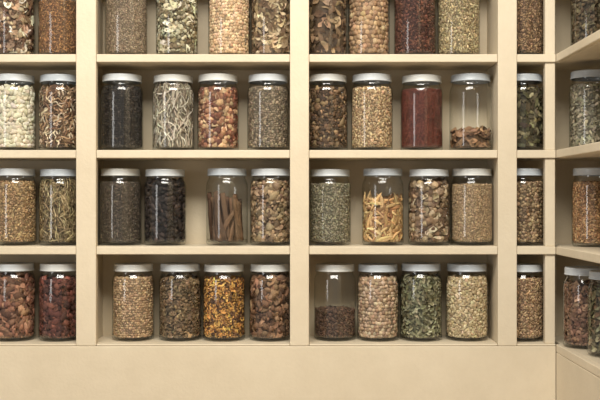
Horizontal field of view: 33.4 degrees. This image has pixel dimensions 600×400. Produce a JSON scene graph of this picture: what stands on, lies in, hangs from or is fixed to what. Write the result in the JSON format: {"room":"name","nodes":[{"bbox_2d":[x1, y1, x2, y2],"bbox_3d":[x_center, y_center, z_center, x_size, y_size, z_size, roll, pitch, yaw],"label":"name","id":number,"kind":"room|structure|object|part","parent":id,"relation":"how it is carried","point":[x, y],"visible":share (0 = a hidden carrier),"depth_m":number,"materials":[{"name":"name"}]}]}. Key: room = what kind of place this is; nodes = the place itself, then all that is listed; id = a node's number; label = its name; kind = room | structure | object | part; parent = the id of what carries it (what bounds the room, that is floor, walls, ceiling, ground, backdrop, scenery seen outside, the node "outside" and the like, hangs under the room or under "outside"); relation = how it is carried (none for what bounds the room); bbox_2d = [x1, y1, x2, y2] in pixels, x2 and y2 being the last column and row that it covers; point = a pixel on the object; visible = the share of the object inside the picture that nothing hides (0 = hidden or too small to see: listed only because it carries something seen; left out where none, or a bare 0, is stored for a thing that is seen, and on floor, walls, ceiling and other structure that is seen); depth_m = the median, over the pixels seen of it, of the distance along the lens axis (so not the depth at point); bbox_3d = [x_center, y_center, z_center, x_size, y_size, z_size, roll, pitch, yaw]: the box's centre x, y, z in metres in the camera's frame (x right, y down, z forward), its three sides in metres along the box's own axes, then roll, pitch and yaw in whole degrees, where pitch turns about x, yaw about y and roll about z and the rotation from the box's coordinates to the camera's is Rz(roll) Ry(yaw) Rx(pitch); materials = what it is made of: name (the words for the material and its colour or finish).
{"room":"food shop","nodes":[
{"label":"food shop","id":0,"kind":"room"},
{"bbox_2d":[0,0,599,352],"bbox_3d":[-0.947,0.075,2.180,3.307,2.750,0.100,0,0,0],"label":"wall","id":1,"kind":"structure","parent":0,"point":[468,103],"depth_m":2.13,"materials":[{"name":"paint"}]},
{"bbox_3d":[-0.922,1.500,0.615,3.357,0.100,3.230,0,0,0],"label":"floor","id":2,"kind":"structure","parent":0,"visible":0},
{"bbox_2d":[0,0,555,399],"bbox_3d":[-0.184,0.355,2.065,1.392,2.190,0.130,0,0,0],"label":"built-in shelving","id":3,"kind":"object","parent":2,"relation":"on","point":[94,365],"visible":0.98,"depth_m":2.00,"materials":[{"name":"beige paint"}]},
{"bbox_2d":[0,0,34,53],"bbox_3d":[-0.593,-0.371,2.071,0.087,0.157,0.087,0,0,-37],"label":"spice jar","id":4,"kind":"object","parent":3,"relation":"in","point":[17,31],"visible":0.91,"depth_m":2.04,"materials":[{"name":"clear glass"}]},
{"bbox_2d":[0,73,35,148],"bbox_3d":[-0.591,-0.179,2.068,0.087,0.157,0.087,0,0,8],"label":"spice jar","id":5,"kind":"object","parent":3,"relation":"in","point":[17,106],"visible":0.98,"depth_m":2.03,"materials":[{"name":"clear glass"}]},
{"bbox_3d":[-0.591,-0.249,2.068,0.083,0.015,0.083,0,0,8],"label":"screw lid","id":6,"kind":"part","parent":5,"relation":"part of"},
{"bbox_2d":[0,262,35,341],"bbox_3d":[-0.591,0.209,2.066,0.086,0.158,0.086,0,0,16],"label":"spice jar","id":7,"kind":"object","parent":3,"relation":"in","point":[17,290],"visible":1,"depth_m":2.03,"materials":[{"name":"clear glass"}]},
{"bbox_3d":[-0.591,0.138,2.066,0.082,0.015,0.082,0,0,16],"label":"screw lid","id":8,"kind":"part","parent":7,"relation":"part of","materials":[{"name":"silver metal"}]},
{"bbox_2d":[0,168,36,245],"bbox_3d":[-0.589,0.014,2.068,0.086,0.157,0.086,0,0,34],"label":"spice jar","id":9,"kind":"object","parent":3,"relation":"in","point":[17,197],"visible":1,"depth_m":2.03,"materials":[{"name":"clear glass"}]},
{"bbox_3d":[-0.589,-0.057,2.068,0.082,0.015,0.082,0,0,34],"label":"screw lid","id":10,"kind":"part","parent":9,"relation":"part of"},
{"bbox_2d":[38,262,75,341],"bbox_3d":[-0.496,0.209,2.067,0.087,0.158,0.087,0,0,-9],"label":"spice jar","id":11,"kind":"object","parent":3,"relation":"in","point":[57,295],"visible":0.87,"depth_m":2.03,"materials":[{"name":"clear glass"}]},
{"bbox_3d":[-0.496,0.138,2.067,0.083,0.015,0.083,0,0,-9],"label":"screw lid","id":12,"kind":"part","parent":11,"relation":"part of","materials":[{"name":"silver metal"}]},
{"bbox_2d":[39,74,75,148],"bbox_3d":[-0.496,-0.178,2.067,0.086,0.156,0.086,0,0,44],"label":"spice jar","id":13,"kind":"object","parent":3,"relation":"in","point":[57,104],"visible":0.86,"depth_m":2.03,"materials":[{"name":"clear glass"}]},
{"bbox_3d":[-0.496,-0.249,2.067,0.082,0.015,0.082,0,0,44],"label":"screw lid","id":14,"kind":"part","parent":13,"relation":"part of","materials":[{"name":"white metal"}]},
{"bbox_2d":[39,169,75,245],"bbox_3d":[-0.496,0.015,2.068,0.086,0.156,0.086,0,0,28],"label":"spice jar","id":15,"kind":"object","parent":3,"relation":"in","point":[57,197],"visible":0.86,"depth_m":2.03,"materials":[{"name":"clear glass"}]},
{"bbox_3d":[-0.496,-0.056,2.068,0.082,0.015,0.082,0,0,28],"label":"screw lid","id":16,"kind":"part","parent":15,"relation":"part of","materials":[{"name":"silver metal"}]},
{"bbox_2d":[39,0,75,53],"bbox_3d":[-0.498,-0.371,2.071,0.087,0.158,0.087,0,0,-13],"label":"spice jar","id":17,"kind":"object","parent":3,"relation":"in","point":[57,18],"visible":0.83,"depth_m":2.04,"materials":[{"name":"clear glass"}]},
{"bbox_2d":[99,168,141,245],"bbox_3d":[-0.372,0.014,2.072,0.086,0.157,0.086,0,0,0],"label":"spice jar","id":18,"kind":"object","parent":3,"relation":"in","point":[120,202],"visible":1,"depth_m":2.04,"materials":[{"name":"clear glass"}]},
{"bbox_3d":[-0.372,-0.057,2.072,0.082,0.015,0.082,0,0,0],"label":"screw lid","id":19,"kind":"part","parent":18,"relation":"part of","materials":[{"name":"silver metal"}]},
{"bbox_2d":[101,73,142,148],"bbox_3d":[-0.368,-0.179,2.067,0.087,0.157,0.087,0,0,-32],"label":"spice jar","id":20,"kind":"object","parent":3,"relation":"in","point":[121,106],"visible":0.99,"depth_m":2.03,"materials":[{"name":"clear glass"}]},
{"bbox_3d":[-0.368,-0.250,2.067,0.082,0.015,0.082,0,0,-32],"label":"screw lid","id":21,"kind":"part","parent":20,"relation":"part of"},
{"bbox_2d":[106,0,146,53],"bbox_3d":[-0.359,-0.371,2.069,0.086,0.157,0.086,0,0,-23],"label":"spice jar","id":22,"kind":"object","parent":3,"relation":"in","point":[126,23],"visible":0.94,"depth_m":2.03,"materials":[{"name":"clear glass"}]},
{"bbox_2d":[112,262,153,341],"bbox_3d":[-0.345,0.210,2.070,0.086,0.156,0.086,0,0,2],"label":"spice jar","id":23,"kind":"object","parent":3,"relation":"in","point":[132,293],"visible":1,"depth_m":2.04,"materials":[{"name":"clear glass"}]},
{"bbox_3d":[-0.345,0.139,2.070,0.082,0.015,0.082,0,0,2],"label":"screw lid","id":24,"kind":"part","parent":23,"relation":"part of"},
{"bbox_2d":[144,169,185,245],"bbox_3d":[-0.279,0.015,2.070,0.086,0.156,0.086,0,0,14],"label":"spice jar","id":25,"kind":"object","parent":3,"relation":"in","point":[165,205],"visible":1,"depth_m":2.04,"materials":[{"name":"clear glass"}]},
{"bbox_3d":[-0.279,-0.056,2.070,0.082,0.015,0.082,0,0,14],"label":"screw lid","id":26,"kind":"part","parent":25,"relation":"part of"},
{"bbox_2d":[152,74,193,149],"bbox_3d":[-0.262,-0.178,2.071,0.086,0.156,0.086,0,0,33],"label":"spice jar","id":27,"kind":"object","parent":3,"relation":"in","point":[173,112],"visible":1,"depth_m":2.04,"materials":[{"name":"clear glass"}]},
{"bbox_3d":[-0.262,-0.249,2.071,0.082,0.015,0.082,0,0,33],"label":"screw lid","id":28,"kind":"part","parent":27,"relation":"part of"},
{"bbox_2d":[156,0,196,53],"bbox_3d":[-0.254,-0.371,2.067,0.086,0.158,0.086,0,0,35],"label":"spice jar","id":29,"kind":"object","parent":3,"relation":"in","point":[176,19],"visible":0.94,"depth_m":2.03,"materials":[{"name":"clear glass"}]},
{"bbox_2d":[160,262,200,340],"bbox_3d":[-0.248,0.209,2.070,0.087,0.157,0.087,0,0,7],"label":"spice jar","id":30,"kind":"object","parent":3,"relation":"in","point":[180,297],"visible":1,"depth_m":2.04,"materials":[{"name":"clear glass"}]},
{"bbox_3d":[-0.248,0.139,2.070,0.083,0.015,0.083,0,0,7],"label":"screw lid","id":31,"kind":"part","parent":30,"relation":"part of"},
{"bbox_2d":[197,73,238,148],"bbox_3d":[-0.169,-0.179,2.068,0.086,0.157,0.086,0,0,-27],"label":"spice jar","id":32,"kind":"object","parent":3,"relation":"in","point":[218,105],"visible":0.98,"depth_m":2.04,"materials":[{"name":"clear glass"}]},
{"bbox_3d":[-0.169,-0.250,2.068,0.082,0.015,0.082,0,0,-27],"label":"screw lid","id":33,"kind":"part","parent":32,"relation":"part of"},
{"bbox_2d":[203,263,244,340],"bbox_3d":[-0.157,0.210,2.067,0.087,0.156,0.087,0,0,30],"label":"spice jar","id":34,"kind":"object","parent":3,"relation":"in","point":[223,298],"visible":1,"depth_m":2.03,"materials":[{"name":"clear glass"}]},
{"bbox_3d":[-0.157,0.139,2.067,0.083,0.015,0.083,0,0,30],"label":"screw lid","id":35,"kind":"part","parent":34,"relation":"part of","materials":[{"name":"silver metal"}]},
{"bbox_2d":[207,168,246,245],"bbox_3d":[-0.151,0.014,2.067,0.086,0.158,0.086,0,0,-41],"label":"spice jar","id":36,"kind":"object","parent":3,"relation":"in","point":[224,213],"visible":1,"depth_m":2.04,"materials":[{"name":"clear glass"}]},
{"bbox_3d":[-0.151,-0.057,2.067,0.082,0.015,0.082,0,0,-41],"label":"screw lid","id":37,"kind":"part","parent":36,"relation":"part of","materials":[{"name":"silver metal"}]},
{"bbox_2d":[209,0,248,53],"bbox_3d":[-0.147,-0.371,2.071,0.087,0.157,0.087,0,0,39],"label":"spice jar","id":38,"kind":"object","parent":3,"relation":"in","point":[228,19],"visible":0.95,"depth_m":2.04,"materials":[{"name":"clear glass"}]},
{"bbox_2d":[248,73,288,149],"bbox_3d":[-0.066,-0.179,2.068,0.086,0.157,0.086,0,0,-40],"label":"spice jar","id":39,"kind":"object","parent":3,"relation":"in","point":[267,105],"visible":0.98,"depth_m":2.03,"materials":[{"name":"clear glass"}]},
{"bbox_3d":[-0.066,-0.250,2.068,0.082,0.015,0.082,0,0,-40],"label":"screw lid","id":40,"kind":"part","parent":39,"relation":"part of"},
{"bbox_2d":[250,263,289,341],"bbox_3d":[-0.062,0.210,2.067,0.086,0.156,0.086,0,0,-2],"label":"spice jar","id":41,"kind":"object","parent":3,"relation":"in","point":[269,294],"visible":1,"depth_m":2.03,"materials":[{"name":"clear glass"}]},
{"bbox_3d":[-0.062,0.139,2.067,0.082,0.015,0.082,0,0,-2],"label":"screw lid","id":42,"kind":"part","parent":41,"relation":"part of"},
{"bbox_2d":[250,168,289,245],"bbox_3d":[-0.060,0.014,2.066,0.087,0.157,0.087,0,0,43],"label":"spice jar","id":43,"kind":"object","parent":3,"relation":"in","point":[270,198],"visible":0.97,"depth_m":2.03,"materials":[{"name":"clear glass"}]},
{"bbox_3d":[-0.060,-0.057,2.066,0.083,0.015,0.083,0,0,43],"label":"screw lid","id":44,"kind":"part","parent":43,"relation":"part of","materials":[{"name":"silver metal"}]},
{"bbox_2d":[252,0,289,53],"bbox_3d":[-0.058,-0.371,2.070,0.087,0.157,0.087,0,0,-44],"label":"spice jar","id":45,"kind":"object","parent":3,"relation":"in","point":[270,18],"visible":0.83,"depth_m":2.04,"materials":[{"name":"clear glass"}]},
{"bbox_2d":[309,0,345,53],"bbox_3d":[0.054,-0.371,2.069,0.086,0.157,0.086,0,0,-11],"label":"spice jar","id":46,"kind":"object","parent":3,"relation":"in","point":[327,27],"visible":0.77,"depth_m":2.04,"materials":[{"name":"clear glass"}]},
{"bbox_2d":[309,74,347,149],"bbox_3d":[0.056,-0.179,2.071,0.087,0.157,0.087,0,0,-25],"label":"spice jar","id":47,"kind":"object","parent":3,"relation":"in","point":[327,104],"visible":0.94,"depth_m":2.04,"materials":[{"name":"clear glass"}]},
{"bbox_3d":[0.056,-0.250,2.071,0.082,0.015,0.082,0,0,-25],"label":"screw lid","id":48,"kind":"part","parent":47,"relation":"part of","materials":[{"name":"white metal"}]},
{"bbox_2d":[310,169,350,245],"bbox_3d":[0.062,0.015,2.070,0.086,0.156,0.086,0,0,18],"label":"spice jar","id":49,"kind":"object","parent":3,"relation":"in","point":[329,202],"visible":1,"depth_m":2.04,"materials":[{"name":"clear glass"}]},
{"bbox_3d":[0.062,-0.056,2.070,0.082,0.015,0.082,0,0,18],"label":"screw lid","id":50,"kind":"part","parent":49,"relation":"part of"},
{"bbox_2d":[315,263,355,340],"bbox_3d":[0.072,0.210,2.072,0.086,0.156,0.086,0,0,-5],"label":"spice jar","id":51,"kind":"object","parent":3,"relation":"in","point":[330,321],"visible":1,"depth_m":2.04,"materials":[{"name":"clear glass"}]},
{"bbox_3d":[0.072,0.139,2.072,0.082,0.015,0.082,0,0,-5],"label":"screw lid","id":52,"kind":"part","parent":51,"relation":"part of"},
{"bbox_2d":[349,0,388,53],"bbox_3d":[0.143,-0.371,2.072,0.087,0.158,0.087,0,0,-17],"label":"spice jar","id":53,"kind":"object","parent":3,"relation":"in","point":[368,20],"visible":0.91,"depth_m":2.04,"materials":[{"name":"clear glass"}]},
{"bbox_2d":[351,73,391,149],"bbox_3d":[0.149,-0.179,2.068,0.086,0.158,0.086,0,0,-14],"label":"spice jar","id":54,"kind":"object","parent":3,"relation":"in","point":[371,106],"visible":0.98,"depth_m":2.03,"materials":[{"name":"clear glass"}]},
{"bbox_3d":[0.149,-0.250,2.068,0.082,0.015,0.082,0,0,-14],"label":"screw lid","id":55,"kind":"part","parent":54,"relation":"part of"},
{"bbox_2d":[357,263,398,341],"bbox_3d":[0.161,0.210,2.067,0.086,0.156,0.086,0,0,10],"label":"spice jar","id":56,"kind":"object","parent":3,"relation":"in","point":[377,296],"visible":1,"depth_m":2.03,"materials":[{"name":"clear glass"}]},
{"bbox_3d":[0.161,0.140,2.067,0.082,0.015,0.082,0,0,10],"label":"screw lid","id":57,"kind":"part","parent":56,"relation":"part of","materials":[{"name":"silver metal"}]},
{"bbox_2d":[363,168,403,245],"bbox_3d":[0.172,0.014,2.071,0.086,0.158,0.086,0,0,23],"label":"spice jar","id":58,"kind":"object","parent":3,"relation":"in","point":[383,216],"visible":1,"depth_m":2.04,"materials":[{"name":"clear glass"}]},
{"bbox_3d":[0.172,-0.057,2.071,0.082,0.015,0.082,0,0,-14],"label":"screw lid","id":59,"kind":"part","parent":58,"relation":"part of","materials":[{"name":"silver metal"}]},
{"bbox_2d":[395,0,434,53],"bbox_3d":[0.238,-0.370,2.067,0.086,0.156,0.086,0,0,-34],"label":"spice jar","id":60,"kind":"object","parent":3,"relation":"in","point":[414,19],"visible":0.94,"depth_m":2.03,"materials":[{"name":"clear glass"}]},
{"bbox_2d":[400,262,440,341],"bbox_3d":[0.250,0.209,2.067,0.086,0.158,0.086,0,0,-1],"label":"spice jar","id":61,"kind":"object","parent":3,"relation":"in","point":[421,292],"visible":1,"depth_m":2.04,"materials":[{"name":"clear glass"}]},
{"bbox_3d":[0.250,0.138,2.067,0.082,0.015,0.082,0,0,-1],"label":"screw lid","id":62,"kind":"part","parent":61,"relation":"part of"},
{"bbox_2d":[401,74,442,149],"bbox_3d":[0.252,-0.178,2.072,0.087,0.156,0.087,0,0,44],"label":"spice jar","id":63,"kind":"object","parent":3,"relation":"in","point":[421,113],"visible":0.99,"depth_m":2.04,"materials":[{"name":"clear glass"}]},
{"bbox_3d":[0.252,-0.249,2.072,0.082,0.015,0.082,0,0,44],"label":"screw lid","id":64,"kind":"part","parent":63,"relation":"part of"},
{"bbox_2d":[408,169,449,245],"bbox_3d":[0.267,0.015,2.067,0.087,0.156,0.087,0,0,34],"label":"spice jar","id":65,"kind":"object","parent":3,"relation":"in","point":[428,211],"visible":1,"depth_m":2.03,"materials":[{"name":"clear glass"}]},
{"bbox_3d":[0.267,-0.056,2.067,0.082,0.015,0.082,0,0,34],"label":"screw lid","id":66,"kind":"part","parent":65,"relation":"part of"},
{"bbox_2d":[437,0,478,53],"bbox_3d":[0.329,-0.370,2.071,0.087,0.157,0.087,0,0,-12],"label":"spice jar","id":67,"kind":"object","parent":3,"relation":"in","point":[458,21],"visible":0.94,"depth_m":2.04,"materials":[{"name":"clear glass"}]},
{"bbox_3d":[0.329,-0.368,2.071,0.087,0.152,0.087,0,0,-12],"label":"glass","id":68,"kind":"part","parent":67,"relation":"part of","materials":[{"name":"clear glass"}]},
{"bbox_2d":[446,262,487,341],"bbox_3d":[0.345,0.209,2.069,0.087,0.157,0.087,0,0,6],"label":"spice jar","id":69,"kind":"object","parent":3,"relation":"in","point":[466,313],"visible":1,"depth_m":2.04,"materials":[{"name":"clear glass"}]},
{"bbox_3d":[0.345,0.139,2.069,0.082,0.015,0.082,0,0,6],"label":"screw lid","id":70,"kind":"part","parent":69,"relation":"part of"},
{"bbox_2d":[449,73,491,149],"bbox_3d":[0.353,-0.179,2.070,0.087,0.158,0.087,0,0,13],"label":"spice jar","id":71,"kind":"object","parent":3,"relation":"in","point":[468,138],"visible":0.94,"depth_m":2.04,"materials":[{"name":"clear glass"}]},
{"bbox_3d":[0.353,-0.251,2.070,0.082,0.015,0.082,0,0,13],"label":"screw lid","id":72,"kind":"part","parent":71,"relation":"part of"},
{"bbox_2d":[451,168,492,245],"bbox_3d":[0.355,0.014,2.068,0.086,0.157,0.086,0,0,9],"label":"spice jar","id":73,"kind":"object","parent":3,"relation":"in","point":[471,211],"visible":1,"depth_m":2.03,"materials":[{"name":"clear glass"}]},
{"bbox_3d":[0.355,-0.057,2.068,0.082,0.015,0.082,0,0,9],"label":"screw lid","id":74,"kind":"part","parent":73,"relation":"part of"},
{"bbox_2d":[517,73,543,148],"bbox_3d":[0.461,-0.178,2.066,0.086,0.157,0.086,0,0,26],"label":"spice jar","id":75,"kind":"object","parent":3,"relation":"in","point":[529,100],"visible":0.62,"depth_m":2.03,"materials":[{"name":"clear glass"}]},
{"bbox_3d":[0.461,-0.249,2.066,0.082,0.015,0.082,0,0,26],"label":"screw lid","id":76,"kind":"part","parent":75,"relation":"part of","materials":[{"name":"white metal"}]},
{"bbox_2d":[517,263,543,340],"bbox_3d":[0.461,0.210,2.066,0.087,0.156,0.087,0,0,-23],"label":"spice jar","id":77,"kind":"object","parent":3,"relation":"in","point":[530,296],"visible":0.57,"depth_m":2.03,"materials":[{"name":"clear glass"}]},
{"bbox_3d":[0.461,0.139,2.066,0.082,0.015,0.082,0,0,-23],"label":"screw lid","id":78,"kind":"part","parent":77,"relation":"part of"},
{"bbox_2d":[517,168,543,245],"bbox_3d":[0.461,0.014,2.066,0.087,0.157,0.087,0,0,-4],"label":"spice jar","id":79,"kind":"object","parent":3,"relation":"in","point":[530,208],"visible":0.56,"depth_m":2.03,"materials":[{"name":"clear glass"}]},
{"bbox_3d":[0.461,-0.057,2.066,0.083,0.015,0.083,0,0,-4],"label":"screw lid","id":80,"kind":"part","parent":79,"relation":"part of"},
{"bbox_2d":[517,0,543,53],"bbox_3d":[0.461,-0.371,2.066,0.087,0.158,0.087,0,0,-11],"label":"spice jar","id":81,"kind":"object","parent":3,"relation":"in","point":[530,23],"visible":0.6,"depth_m":2.03,"materials":[{"name":"clear glass"}]},
{"bbox_2d":[554,30,599,399],"bbox_3d":[0.585,0.355,1.745,0.145,2.190,0.770,0,0,0],"label":"built-in shelving","id":82,"kind":"object","parent":2,"relation":"on","point":[577,369],"visible":0.76,"depth_m":1.89,"materials":[{"name":"beige paint"}]},
{"bbox_2d":[563,266,599,349],"bbox_3d":[0.560,0.210,1.960,0.086,0.156,0.086,0,0,-4],"label":"spice jar","id":83,"kind":"object","parent":82,"relation":"in","point":[576,302],"visible":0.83,"depth_m":1.93,"materials":[{"name":"clear glass"}]},
{"bbox_3d":[0.560,0.139,1.960,0.082,0.015,0.082,0,0,-4],"label":"screw lid","id":84,"kind":"part","parent":83,"relation":"part of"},
{"bbox_2d":[569,69,599,146],"bbox_3d":[0.583,-0.178,2.000,0.087,0.156,0.087,0,0,35],"label":"spice jar","id":85,"kind":"object","parent":82,"relation":"in","point":[585,97],"visible":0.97,"depth_m":1.97,"materials":[{"name":"clear glass"}]},
{"bbox_3d":[0.583,-0.249,2.000,0.082,0.015,0.082,0,0,35],"label":"screw lid","id":86,"kind":"part","parent":85,"relation":"part of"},
{"bbox_2d":[571,0,599,45],"bbox_3d":[0.586,-0.370,2.000,0.087,0.156,0.087,0,0,-35],"label":"spice jar","id":87,"kind":"object","parent":82,"relation":"in","point":[585,21],"visible":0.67,"depth_m":1.97,"materials":[{"name":"clear glass"}]},
{"bbox_2d":[572,168,599,246],"bbox_3d":[0.588,0.015,2.000,0.086,0.156,0.086,0,0,-35],"label":"spice jar","id":88,"kind":"object","parent":82,"relation":"in","point":[586,194],"visible":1,"depth_m":1.97,"materials":[{"name":"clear glass"}]},
{"bbox_3d":[0.588,-0.056,2.000,0.082,0.015,0.082,0,0,-35],"label":"screw lid","id":89,"kind":"part","parent":88,"relation":"part of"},
{"bbox_2d":[587,270,599,356],"bbox_3d":[0.577,0.210,1.850,0.086,0.156,0.086,0,0,5],"label":"spice jar","id":90,"kind":"object","parent":82,"relation":"in","point":[594,300],"visible":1,"depth_m":1.84,"materials":[{"name":"clear glass"}]},
{"bbox_3d":[0.577,0.139,1.850,0.082,0.015,0.082,0,0,5],"label":"screw lid","id":91,"kind":"part","parent":90,"relation":"part of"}
]}

